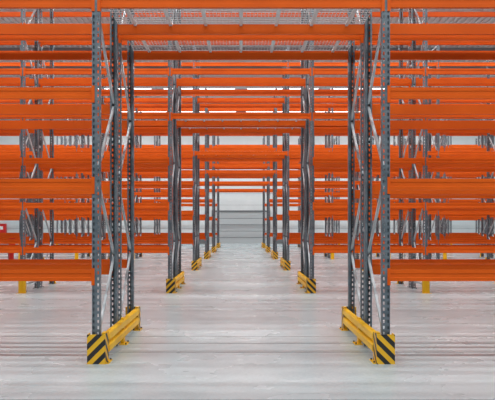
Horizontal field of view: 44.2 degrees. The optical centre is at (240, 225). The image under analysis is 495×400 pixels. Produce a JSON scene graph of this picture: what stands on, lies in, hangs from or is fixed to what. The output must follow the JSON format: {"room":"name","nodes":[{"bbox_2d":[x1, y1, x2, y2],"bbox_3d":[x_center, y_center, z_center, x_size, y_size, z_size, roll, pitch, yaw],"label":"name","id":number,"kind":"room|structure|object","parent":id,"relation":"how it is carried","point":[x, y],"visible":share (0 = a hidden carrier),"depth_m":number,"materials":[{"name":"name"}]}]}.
{"room":"warehouse","nodes":[
{"label":"warehouse","id":0,"kind":"room"},
{"bbox_2d":[0,244,494,398],"bbox_3d":[0.000,1.780,21.750,54.000,0.200,71.500,0,0,0],"label":"floor","id":1,"kind":"structure","parent":0,"point":[240,290],"depth_m":9.61,"materials":[{"name":"concrete"}]},
{"bbox_2d":[8,238,14,258],"bbox_3d":[-10.000,1.105,26.500,0.400,1.150,0.400,0,0,0],"label":"stand","id":2,"kind":"object","parent":1,"relation":"on","point":[10,255],"visible":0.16,"depth_m":26.44,"materials":[{"name":"red paint"}]},
{"bbox_2d":[87,306,142,363],"bbox_3d":[-1.741,1.495,8.700,0.260,0.370,2.600,0,0,0],"label":"barrier","id":3,"kind":"object","parent":1,"relation":"on","point":[99,346],"visible":1,"depth_m":7.68,"materials":[{"name":"yellow metal"}]},
{"bbox_2d":[166,271,185,292],"bbox_3d":[-1.741,1.495,16.500,0.260,0.370,2.600,0,0,0],"label":"barrier","id":4,"kind":"object","parent":1,"relation":"on","point":[171,284],"visible":0.96,"depth_m":15.35,"materials":[{"name":"yellow metal"}]},
{"bbox_2d":[191,257,201,269],"bbox_3d":[-1.741,1.495,24.300,0.260,0.370,2.600,0,0,0],"label":"barrier","id":5,"kind":"object","parent":1,"relation":"on","point":[195,265],"visible":0.98,"depth_m":23.00,"materials":[{"name":"yellow metal"}]},
{"bbox_2d":[204,250,211,258],"bbox_3d":[-1.741,1.495,32.100,0.260,0.370,2.600,0,0,0],"label":"barrier","id":6,"kind":"object","parent":1,"relation":"on","point":[207,255],"visible":0.95,"depth_m":30.80,"materials":[{"name":"yellow metal"}]},
{"bbox_2d":[211,246,216,252],"bbox_3d":[-1.741,1.495,39.900,0.260,0.370,2.600,0,0,0],"label":"barrier","id":7,"kind":"object","parent":1,"relation":"on","point":[213,249],"visible":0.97,"depth_m":38.60,"materials":[{"name":"yellow metal"}]},
{"bbox_2d":[18,281,429,292],"bbox_3d":[-0.425,1.500,15.245,38.862,0.360,0.150,0,0,0],"label":"protector","id":8,"kind":"object","parent":1,"relation":"on","point":[21,284],"visible":0.69,"depth_m":15.20,"materials":[{"name":"yellow paint"}]},
{"bbox_2d":[18,253,446,258],"bbox_3d":[-0.425,1.500,30.845,38.862,0.360,0.150,0,0,0],"label":"protector","id":9,"kind":"object","parent":1,"relation":"on","point":[76,254],"visible":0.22,"depth_m":30.80,"materials":[{"name":"yellow paint"}]},
{"bbox_2d":[0,137,481,246],"bbox_3d":[-0.425,-2.670,48.350,38.762,8.700,1.140,0,0,0],"label":"rack","id":10,"kind":"object","parent":1,"relation":"on","point":[62,137],"visible":0.16,"depth_m":48.84,"materials":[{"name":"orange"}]},
{"bbox_2d":[0,136,488,247],"bbox_3d":[-0.425,-2.670,47.139,38.762,8.700,1.319,0,0,0],"label":"rack","id":11,"kind":"object","parent":1,"relation":"on","point":[217,190],"visible":0.2,"depth_m":46.52,"materials":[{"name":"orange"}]},
{"bbox_2d":[0,244,494,399],"bbox_3d":[0.000,1.679,21.750,54.000,0.001,71.500,0,0,0],"label":"joint","id":12,"kind":"object","parent":1,"relation":"on","point":[181,244],"visible":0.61,"depth_m":8.70,"materials":[{"name":"grey"}]},
{"bbox_2d":[0,0,494,346],"bbox_3d":[-0.425,-2.670,8.139,38.762,8.700,1.319,0,0,0],"label":"rack","id":13,"kind":"object","parent":1,"relation":"on","point":[8,272],"visible":0.94,"depth_m":7.96,"materials":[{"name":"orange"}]},
{"bbox_2d":[0,9,494,292],"bbox_3d":[-0.425,-2.670,15.940,38.762,8.700,1.319,0,0,0],"label":"rack","id":14,"kind":"object","parent":1,"relation":"on","point":[22,162],"visible":0.7,"depth_m":15.31,"materials":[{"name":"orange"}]},
{"bbox_2d":[0,9,494,342],"bbox_3d":[-0.425,-2.670,9.350,38.762,8.700,1.140,0,0,0],"label":"rack","id":15,"kind":"object","parent":1,"relation":"on","point":[131,55],"visible":0.55,"depth_m":9.83,"materials":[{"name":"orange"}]},
{"bbox_2d":[0,9,494,287],"bbox_3d":[-0.425,-2.670,17.150,38.762,8.700,1.140,0,0,0],"label":"rack","id":16,"kind":"object","parent":1,"relation":"on","point":[180,129],"visible":0.35,"depth_m":17.65,"materials":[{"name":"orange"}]},
{"bbox_2d":[0,45,494,268],"bbox_3d":[-0.425,-2.670,23.739,38.762,8.700,1.319,0,0,0],"label":"rack","id":17,"kind":"object","parent":1,"relation":"on","point":[194,154],"visible":0.47,"depth_m":23.11,"materials":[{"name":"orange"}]},
{"bbox_2d":[0,88,494,258],"bbox_3d":[-0.425,-2.670,31.540,38.762,8.700,1.319,0,0,0],"label":"rack","id":18,"kind":"object","parent":1,"relation":"on","point":[206,172],"visible":0.41,"depth_m":30.90,"materials":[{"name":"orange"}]},
{"bbox_2d":[0,60,494,259],"bbox_3d":[-0.425,-2.670,24.950,38.762,8.700,1.140,0,0,0],"label":"rack","id":19,"kind":"object","parent":1,"relation":"on","point":[199,105],"visible":0.16,"depth_m":25.43,"materials":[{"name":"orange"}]},
{"bbox_2d":[0,119,494,246],"bbox_3d":[-0.425,-2.670,39.340,38.762,8.700,1.319,0,0,0],"label":"rack","id":20,"kind":"object","parent":1,"relation":"on","point":[213,183],"visible":0.23,"depth_m":38.70,"materials":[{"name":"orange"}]},
{"bbox_2d":[0,97,494,257],"bbox_3d":[-0.425,-2.670,32.750,38.762,8.700,1.140,0,0,0],"label":"rack","id":21,"kind":"object","parent":1,"relation":"on","point":[326,111],"visible":0.22,"depth_m":33.24,"materials":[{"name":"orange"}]},
{"bbox_2d":[0,119,494,246],"bbox_3d":[-0.425,-2.670,40.550,38.762,8.700,1.140,0,0,0],"label":"rack","id":22,"kind":"object","parent":1,"relation":"on","point":[479,142],"visible":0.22,"depth_m":41.02,"materials":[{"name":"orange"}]},
{"bbox_2d":[265,246,270,252],"bbox_3d":[1.741,1.495,39.900,0.260,0.370,2.600,0,0,0],"label":"barrier","id":23,"kind":"object","parent":1,"relation":"on","point":[267,249],"visible":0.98,"depth_m":38.60,"materials":[{"name":"yellow metal"}]},
{"bbox_2d":[270,250,277,258],"bbox_3d":[1.741,1.495,32.100,0.260,0.370,2.600,0,0,0],"label":"barrier","id":24,"kind":"object","parent":1,"relation":"on","point":[274,255],"visible":0.97,"depth_m":30.80,"materials":[{"name":"yellow metal"}]},
{"bbox_2d":[280,257,290,269],"bbox_3d":[1.741,1.495,24.300,0.260,0.370,2.600,0,0,0],"label":"barrier","id":25,"kind":"object","parent":1,"relation":"on","point":[286,265],"visible":0.98,"depth_m":23.00,"materials":[{"name":"yellow metal"}]},
{"bbox_2d":[89,253,481,256],"bbox_3d":[-0.425,1.500,33.355,38.862,0.360,0.150,0,0,0],"label":"protector","id":26,"kind":"object","parent":1,"relation":"on","point":[89,253],"visible":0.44,"depth_m":33.38,"materials":[{"name":"yellow paint"}]},
{"bbox_2d":[296,271,315,292],"bbox_3d":[1.741,1.495,16.500,0.260,0.370,2.600,0,0,0],"label":"barrier","id":27,"kind":"object","parent":1,"relation":"on","point":[309,284],"visible":0.98,"depth_m":15.35,"materials":[{"name":"yellow metal"}]},
{"bbox_2d":[339,306,394,363],"bbox_3d":[1.741,1.495,8.700,0.260,0.370,2.600,0,0,0],"label":"barrier","id":28,"kind":"object","parent":1,"relation":"on","point":[382,346],"visible":0.98,"depth_m":7.68,"materials":[{"name":"yellow metal"}]},
{"bbox_2d":[0,119,494,243],"bbox_3d":[0.000,-4.570,57.594,54.000,12.500,0.212,0,0,0],"label":"wall","id":29,"kind":"structure","parent":0,"point":[227,200],"depth_m":57.50,"materials":[{"name":"white paint"}]},
{"bbox_2d":[0,224,6,232],"bbox_3d":[-22.500,0.730,57.304,0.800,1.900,0.268,0,0,0],"label":"sign","id":30,"kind":"object","parent":29,"relation":"attached to","point":[3,227],"visible":0.56,"depth_m":57.17,"materials":[{"name":"red paint"}]},
{"bbox_2d":[215,210,266,243],"bbox_3d":[0.000,0.105,57.413,5.500,3.150,0.146,0,0,0],"label":"door","id":31,"kind":"structure","parent":29,"relation":"in","point":[235,226],"depth_m":57.40,"materials":[{"name":"grey metal"}]},
{"bbox_2d":[194,239,287,243],"bbox_3d":[0.000,1.230,57.464,54.000,0.900,0.047,0,0,0],"label":"baseboard","id":32,"kind":"structure","parent":29,"relation":"attached to","point":[202,241],"depth_m":57.44,"materials":[{"name":"grey"}]},
{"bbox_2d":[0,9,494,97],"bbox_3d":[0.000,-10.885,21.750,54.000,0.270,71.500,0,0,0],"label":"ceiling","id":33,"kind":"structure","parent":0,"point":[3,20],"depth_m":32.54,"materials":[{"name":"metal"}]},
{"bbox_2d":[134,86,151,88],"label":"ceiling light","id":34,"kind":"object","parent":33,"relation":"hanging from","point":[146,87],"depth_m":43.71,"materials":[{"name":"white paint"}]},
{"bbox_2d":[200,87,234,88],"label":"ceiling light","id":35,"kind":"object","parent":33,"relation":"hanging from","point":[200,87],"depth_m":43.68,"materials":[{"name":"white paint"}]},
{"bbox_2d":[122,111,359,111],"bbox_3d":[0.000,-10.306,52.600,47.200,0.885,0.240,0,0,0],"label":"ceiling light","id":36,"kind":"object","parent":33,"relation":"hanging from","point":[122,111],"visible":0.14,"depth_m":52.49,"materials":[{"name":"white paint"}]},
{"bbox_2d":[0,10,492,11],"bbox_3d":[0.000,-10.306,28.200,47.200,0.885,0.240,0,0,0],"label":"ceiling light","id":37,"kind":"object","parent":33,"relation":"hanging from","point":[0,10],"visible":0.23,"depth_m":28.08,"materials":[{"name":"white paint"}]},
{"bbox_2d":[0,48,494,111],"bbox_3d":[0.000,-10.624,23.150,54.000,0.249,66.460,0,0,0],"label":"roof purlins","id":38,"kind":"structure","parent":33,"relation":"attached to","point":[1,49],"depth_m":40.62,"materials":[{"name":"silver metal"}]},
{"bbox_2d":[247,87,281,88],"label":"ceiling light","id":39,"kind":"object","parent":33,"relation":"hanging from","point":[247,87],"depth_m":43.68,"materials":[{"name":"white paint"}]},
{"bbox_2d":[330,86,347,88],"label":"ceiling light","id":40,"kind":"object","parent":33,"relation":"hanging from","point":[335,87],"depth_m":43.68,"materials":[{"name":"white paint"}]}
]}

